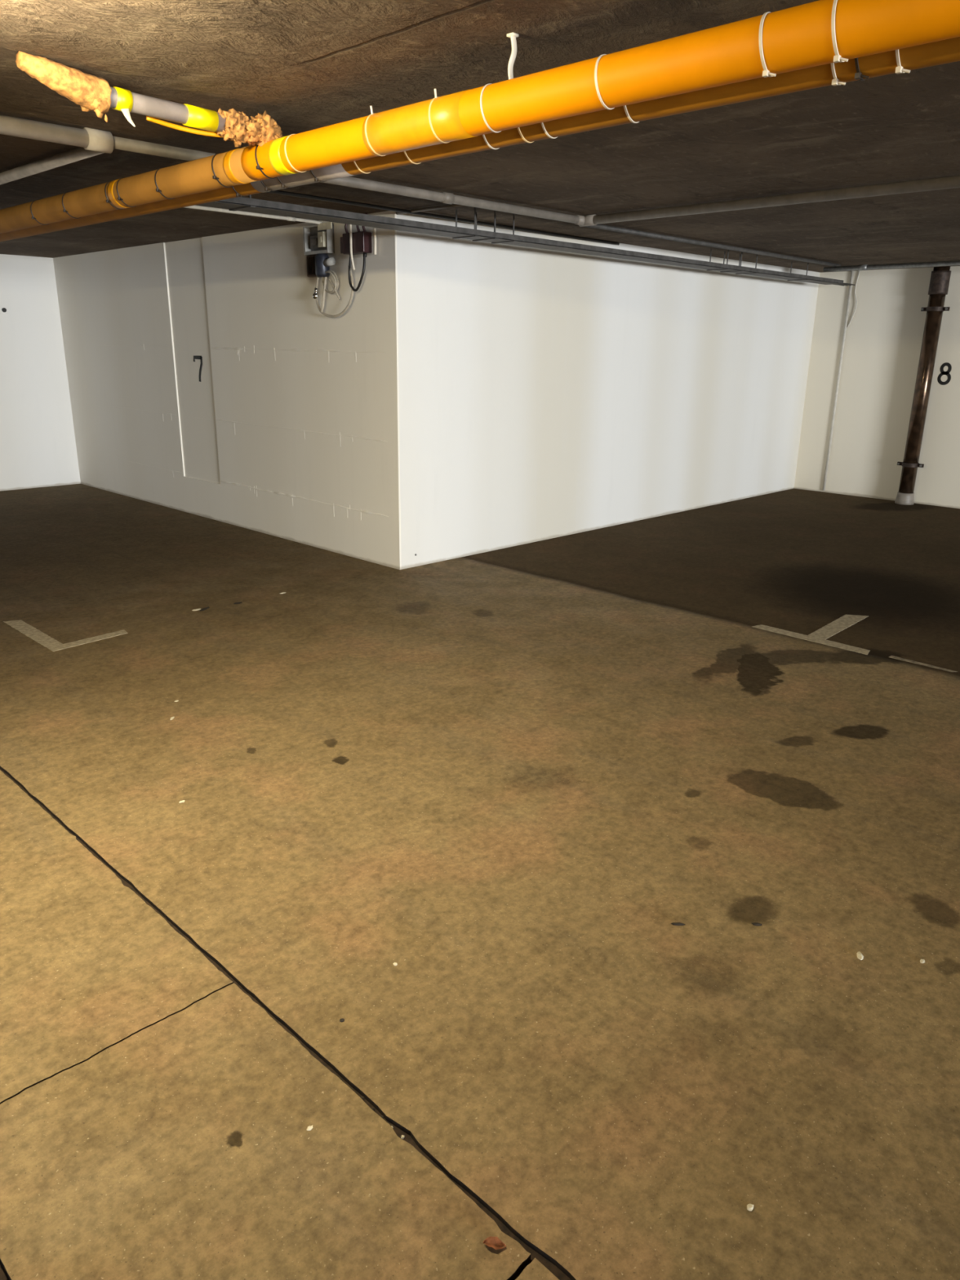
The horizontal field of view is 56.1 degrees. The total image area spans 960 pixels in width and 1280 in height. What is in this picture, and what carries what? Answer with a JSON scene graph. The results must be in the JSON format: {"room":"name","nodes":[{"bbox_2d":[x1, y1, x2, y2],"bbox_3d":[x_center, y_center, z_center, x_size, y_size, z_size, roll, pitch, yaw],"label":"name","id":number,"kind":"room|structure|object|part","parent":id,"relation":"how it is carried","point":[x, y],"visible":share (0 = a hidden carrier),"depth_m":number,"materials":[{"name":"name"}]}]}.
{"room":"parking garage","nodes":[
{"label":"parking garage","id":0,"kind":"room"},
{"bbox_2d":[0,253,80,491],"bbox_3d":[-7.642,-2.067,7.181,0.200,2.400,9.100,18,25,42],"label":"wall","id":1,"kind":"structure","parent":0,"point":[37,443],"depth_m":9.75,"materials":[{"name":"white paint"}]},
{"bbox_2d":[53,210,401,569],"bbox_3d":[-2.501,-2.320,8.185,5.645,2.400,0.230,18,25,42],"label":"wall","id":2,"kind":"structure","parent":0,"point":[289,429],"depth_m":7.52,"materials":[{"name":"white paint"}]},
{"bbox_2d":[193,355,202,382],"bbox_3d":[-2.508,-2.417,8.027,0.163,0.224,0.002,18,25,42],"label":"painted number","id":3,"kind":"object","parent":2,"relation":"attached to","point":[200,357],"visible":1,"depth_m":8.00,"materials":[{"name":"black paint"}]},
{"bbox_2d":[306,254,316,276],"bbox_3d":[-1.203,-2.706,6.521,0.120,0.142,0.056,18,25,42],"label":"motor housing","id":4,"kind":"object","parent":2,"relation":"attached to","point":[310,260],"visible":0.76,"depth_m":6.50,"materials":[{"name":"black plastic"}]},
{"bbox_2d":[302,222,334,255],"bbox_3d":[-1.135,-2.842,6.389,0.350,0.195,0.082,18,25,42],"label":"junction box","id":5,"kind":"object","parent":2,"relation":"attached to","point":[317,238],"visible":0.96,"depth_m":6.38,"materials":[{"name":"grey plastic"}]},
{"bbox_3d":[-1.132,-2.854,6.433,0.290,0.190,0.012,18,25,42],"label":"plate","id":6,"kind":"part","parent":5,"relation":"part of","materials":[{"name":"grey plastic"}]},
{"bbox_2d":[315,253,335,277],"bbox_3d":[-1.095,-2.657,6.391,0.178,0.152,0.100,18,25,42],"label":"control valve","id":7,"kind":"object","parent":2,"relation":"attached to","point":[322,261],"visible":0.98,"depth_m":6.37,"materials":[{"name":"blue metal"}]},
{"bbox_2d":[323,257,335,266],"bbox_3d":[-1.062,-2.665,6.355,0.086,0.062,0.051,18,25,42],"label":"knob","id":8,"kind":"object","parent":7,"relation":"attached to","point":[327,262],"depth_m":6.34,"materials":[{"name":"grey plastic"}]},
{"bbox_2d":[312,267,354,317],"bbox_3d":[-1.040,-2.464,6.387,0.458,0.337,0.048,17,24,40],"label":"hose","id":9,"kind":"object","parent":2,"relation":"attached to","point":[315,295],"visible":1,"depth_m":6.40,"materials":[{"name":"grey plastic"}]},
{"bbox_2d":[340,231,372,257],"bbox_3d":[-0.857,-2.693,6.151,0.290,0.155,0.075,18,25,42],"label":"box","id":10,"kind":"object","parent":2,"relation":"attached to","point":[361,241],"visible":0.81,"depth_m":6.08,"materials":[{"name":"red plastic"}]},
{"bbox_2d":[344,223,348,233],"bbox_3d":[-0.904,-2.834,6.154,0.043,0.127,0.022,-5,19,-18],"label":"power cable","id":11,"kind":"object","parent":10,"relation":"attached to","point":[345,224],"visible":0.39,"depth_m":6.15,"materials":[{"name":"black plastic"}]},
{"bbox_2d":[348,254,365,291],"bbox_3d":[-0.841,-2.509,6.170,0.177,0.229,0.032,18,25,42],"label":"cable","id":12,"kind":"object","parent":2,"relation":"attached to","point":[364,257],"visible":0.97,"depth_m":6.18,"materials":[{"name":"rubber"}]},
{"bbox_2d":[373,228,376,254],"bbox_3d":[-0.701,-2.658,6.011,0.025,0.162,0.020,18,25,42],"label":"wire","id":13,"kind":"object","parent":2,"relation":"attached to","point":[374,229],"visible":1,"depth_m":6.00,"materials":[{"name":"plastic"}]},
{"bbox_2d":[0,483,959,1279],"bbox_3d":[5.034,1.917,-0.197,29.845,0.250,15.271,18,25,42],"label":"floor","id":14,"kind":"structure","parent":0,"point":[502,778],"depth_m":2.68,"materials":[{"name":"concrete"}]},
{"bbox_2d":[3,619,128,651],"bbox_3d":[-2.365,-0.069,5.159,0.739,0.002,0.443,18,25,42],"label":"parking line","id":15,"kind":"object","parent":14,"relation":"on","point":[29,631],"visible":1,"depth_m":5.00,"materials":[{"name":"beige paint"}]},
{"bbox_2d":[199,606,209,611],"bbox_3d":[-1.700,-0.192,5.560,0.031,0.004,0.108,6,19,16],"label":"debris","id":16,"kind":"object","parent":14,"relation":"on","point":[207,607],"visible":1,"depth_m":5.55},
{"bbox_2d":[306,1124,312,1130],"bbox_3d":[-0.357,1.024,1.891,0.015,0.004,0.010,-7,20,-23],"label":"chip","id":17,"kind":"object","parent":14,"relation":"on","point":[309,1127],"visible":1,"depth_m":1.89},
{"bbox_2d":[483,1236,506,1249],"bbox_3d":[0.026,1.106,1.649,0.031,0.010,0.031,-13,23,-37],"label":"dry leaf","id":18,"kind":"object","parent":14,"relation":"on","point":[495,1242],"visible":1,"depth_m":1.65,"materials":[{"name":"brown plant"}]},
{"bbox_2d":[671,922,684,925],"bbox_3d":[0.567,0.812,2.579,0.042,0.006,0.010,3,18,5],"label":"twig","id":19,"kind":"object","parent":14,"relation":"on","point":[673,923],"visible":1,"depth_m":2.58,"materials":[{"name":"brown wood"}]},
{"bbox_2d":[746,1204,753,1211],"bbox_3d":[0.519,1.089,1.730,0.012,0.005,0.016,8,19,20],"label":"chip","id":20,"kind":"object","parent":14,"relation":"on","point":[749,1206],"visible":1,"depth_m":1.73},
{"bbox_2d":[751,922,762,925],"bbox_3d":[0.793,0.814,2.584,0.032,0.006,0.013,2,18,5],"label":"debris","id":21,"kind":"object","parent":14,"relation":"on","point":[753,923],"visible":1,"depth_m":2.58,"materials":[{"name":"brown"}]},
{"bbox_2d":[751,614,870,654],"bbox_3d":[2.125,-0.078,5.385,0.696,0.002,0.754,18,25,42],"label":"parking line","id":22,"kind":"object","parent":14,"relation":"on","point":[820,636],"visible":1,"depth_m":5.28,"materials":[{"name":"beige paint"}]},
{"bbox_2d":[856,951,863,959],"bbox_3d":[1.036,0.859,2.454,0.018,0.007,0.037,4,18,9],"label":"chip","id":23,"kind":"object","parent":14,"relation":"on","point":[860,956],"visible":1,"depth_m":2.45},
{"bbox_2d":[888,655,956,671],"bbox_3d":[2.341,0.127,4.765,0.341,0.002,0.040,18,25,42],"label":"parking line","id":24,"kind":"object","parent":14,"relation":"on","point":[891,656],"visible":1,"depth_m":4.77,"materials":[{"name":"paint"}]},
{"bbox_2d":[0,0,959,272],"bbox_3d":[5.035,-0.614,-0.986,29.945,0.250,15.271,18,25,42],"label":"ceiling","id":25,"kind":"structure","parent":0,"point":[311,64],"depth_m":3.49,"materials":[{"name":"concrete"}]},
{"bbox_2d":[0,115,113,153],"bbox_3d":[-3.783,-1.425,1.646,0.083,0.083,6.320,18,25,42],"label":"conduit","id":26,"kind":"object","parent":25,"relation":"attached to","point":[93,140],"visible":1,"depth_m":3.62,"materials":[{"name":"grey plastic"}]},
{"bbox_2d":[0,146,115,184],"bbox_3d":[-3.852,-2.839,5.969,6.445,0.050,0.050,18,25,42],"label":"conduit","id":27,"kind":"object","parent":25,"relation":"attached to","point":[77,153],"visible":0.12,"depth_m":4.24,"materials":[{"name":"grey plastic"}]},
{"bbox_2d":[15,50,284,146],"bbox_3d":[-1.087,-1.815,3.080,0.143,0.153,0.937,18,25,42],"label":"pipe stub","id":28,"kind":"object","parent":25,"relation":"attached to","point":[91,92],"visible":0.97,"depth_m":3.03,"materials":[{"name":"plastic"}]},
{"bbox_2d":[185,204,323,224],"bbox_3d":[-1.617,-2.775,5.846,0.027,0.037,1.475,18,25,42],"label":"conduit","id":29,"kind":"object","parent":25,"relation":"attached to","point":[195,206],"visible":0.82,"depth_m":5.96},
{"bbox_2d":[112,136,584,225],"bbox_3d":[-0.427,-2.433,4.875,0.059,0.059,3.190,18,25,42],"label":"conduit","id":30,"kind":"object","parent":25,"relation":"attached to","point":[119,143],"visible":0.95,"depth_m":4.83,"materials":[{"name":"grey plastic"}]},
{"bbox_2d":[349,224,355,270],"bbox_3d":[-0.866,-2.694,6.100,0.032,0.351,0.015,-8,20,-26],"label":"cable","id":31,"kind":"object","parent":25,"relation":"hanging from","point":[350,225],"visible":0.78,"depth_m":6.10,"materials":[{"name":"plastic"}]},
{"bbox_2d":[395,204,462,214],"bbox_3d":[-0.264,-2.697,5.619,0.780,0.020,0.020,18,25,42],"label":"conduit","id":32,"kind":"object","parent":25,"relation":"attached to","point":[447,206],"visible":0.6,"depth_m":5.64,"materials":[{"name":"grey plastic"}]},
{"bbox_2d":[266,190,619,244],"bbox_3d":[-0.233,-2.827,6.033,0.063,0.037,4.104,16,24,40],"label":"cable","id":33,"kind":"object","parent":25,"relation":"attached to","point":[278,192],"visible":0.81,"depth_m":5.89,"materials":[{"name":"rubber"}]},
{"bbox_2d":[0,36,959,241],"bbox_3d":[-0.548,-1.764,3.329,15.145,0.130,0.121,18,25,42],"label":"pipe","id":34,"kind":"object","parent":25,"relation":"attached to","point":[902,60],"visible":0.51,"depth_m":2.49,"materials":[{"name":"orange metal"}]},
{"bbox_2d":[506,31,518,79],"bbox_3d":[0.091,-1.642,2.547,0.024,0.123,0.027,18,25,42],"label":"hanger","id":35,"kind":"object","parent":25,"relation":"attached to","point":[513,36],"visible":0.91,"depth_m":2.54,"materials":[{"name":"white plastic"}]},
{"bbox_2d":[0,0,959,233],"bbox_3d":[-0.633,-1.759,3.240,15.145,0.150,0.125,18,25,42],"label":"pipe","id":36,"kind":"object","parent":35,"relation":"hanging from","point":[820,32],"visible":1,"depth_m":2.37,"materials":[{"name":"orange metal"}]},
{"bbox_2d":[198,194,844,284],"bbox_3d":[1.161,-3.036,6.953,0.210,0.174,7.240,18,25,42],"label":"cable tray","id":37,"kind":"object","parent":25,"relation":"hanging from","point":[239,203],"visible":0.85,"depth_m":5.79,"materials":[{"name":"metal"}]},
{"bbox_3d":[-1.233,-2.319,4.648,0.210,0.174,0.030,18,25,42],"label":"hanger rod","id":38,"kind":"part","parent":37,"relation":"part of","materials":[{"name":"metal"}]},
{"bbox_3d":[-0.092,-2.660,5.747,0.210,0.174,0.030,18,25,42],"label":"hanger rod","id":39,"kind":"part","parent":37,"relation":"part of","materials":[{"name":"metal"}]},
{"bbox_3d":[0.035,-2.699,5.869,0.210,0.174,0.030,18,25,42],"label":"hanger rod","id":40,"kind":"part","parent":37,"relation":"part of","materials":[{"name":"metal"}]},
{"bbox_3d":[0.161,-2.736,5.991,0.210,0.174,0.030,18,25,42],"label":"hanger rod","id":41,"kind":"part","parent":37,"relation":"part of","materials":[{"name":"metal"}]},
{"bbox_3d":[2.077,-3.310,7.834,0.210,0.174,0.030,18,25,42],"label":"hanger rod","id":42,"kind":"part","parent":37,"relation":"part of","materials":[{"name":"metal"}]},
{"bbox_3d":[2.239,-3.359,7.990,0.210,0.174,0.030,18,25,42],"label":"hanger rod","id":43,"kind":"part","parent":37,"relation":"part of","materials":[{"name":"metal"}]},
{"bbox_3d":[2.429,-3.416,8.173,0.210,0.174,0.030,18,25,42],"label":"hanger rod","id":44,"kind":"part","parent":37,"relation":"part of","materials":[{"name":"metal"}]},
{"bbox_3d":[3.133,-3.626,8.851,0.210,0.174,0.030,18,25,42],"label":"hanger rod","id":45,"kind":"part","parent":37,"relation":"part of","materials":[{"name":"metal"}]},
{"bbox_2d":[582,223,841,266],"bbox_3d":[2.132,-3.286,7.564,0.032,0.032,4.100,18,25,42],"label":"conduit","id":46,"kind":"object","parent":25,"relation":"attached to","point":[598,226],"visible":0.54,"depth_m":7.23,"materials":[{"name":"metal"}]},
{"bbox_2d":[578,175,959,226],"bbox_3d":[3.578,-1.840,3.236,8.200,0.066,0.066,18,25,42],"label":"conduit","id":47,"kind":"object","parent":25,"relation":"attached to","point":[951,182],"visible":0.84,"depth_m":4.98,"materials":[{"name":"grey plastic"}]},
{"bbox_2d":[847,271,860,327],"bbox_3d":[4.087,-3.719,9.835,0.020,0.583,0.084,-13,23,-37],"label":"wire","id":48,"kind":"object","parent":25,"relation":"hanging from","point":[859,271],"visible":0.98,"depth_m":9.81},
{"bbox_2d":[822,260,959,271],"bbox_3d":[6.426,-2.727,6.153,8.450,0.054,0.054,18,25,42],"label":"conduit","id":49,"kind":"object","parent":25,"relation":"attached to","point":[950,263],"visible":1,"depth_m":8.51,"materials":[{"name":"metal"}]},
{"bbox_2d":[396,213,820,568],"bbox_3d":[1.599,-2.353,8.470,0.220,2.400,6.357,18,25,42],"label":"wall","id":50,"kind":"structure","parent":0,"point":[544,393],"depth_m":7.58,"materials":[{"name":"white paint"}]},
{"bbox_2d":[794,266,959,508],"bbox_3d":[12.363,-0.245,2.484,24.000,2.400,0.200,18,25,42],"label":"wall","id":51,"kind":"structure","parent":0,"point":[884,335],"depth_m":9.85,"materials":[{"name":"white paint"}]},
{"bbox_2d":[822,271,853,490],"bbox_3d":[4.031,-2.878,10.153,0.030,2.380,0.030,18,25,42],"label":"conduit","id":52,"kind":"object","parent":51,"relation":"attached to","point":[852,272],"visible":1,"depth_m":10.12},
{"bbox_2d":[894,266,951,505],"bbox_3d":[4.638,-2.627,9.444,0.231,2.400,0.217,2,18,2],"label":"drainpipe","id":53,"kind":"object","parent":51,"relation":"attached to","point":[940,275],"visible":1,"depth_m":9.37,"materials":[{"name":"brown plastic"}]},
{"bbox_2d":[928,270,951,294],"bbox_3d":[4.652,-3.616,9.122,0.180,0.220,0.180,18,25,42],"label":"socket","id":54,"kind":"object","parent":53,"relation":"attached to","point":[940,279],"depth_m":9.06,"materials":[{"name":"metal"}]},
{"bbox_2d":[937,362,951,385],"bbox_3d":[4.836,-2.768,9.371,0.132,0.225,0.002,18,25,42],"label":"painted number","id":55,"kind":"object","parent":51,"relation":"attached to","point":[947,373],"visible":1,"depth_m":9.37,"materials":[{"name":"black paint"}]}
]}

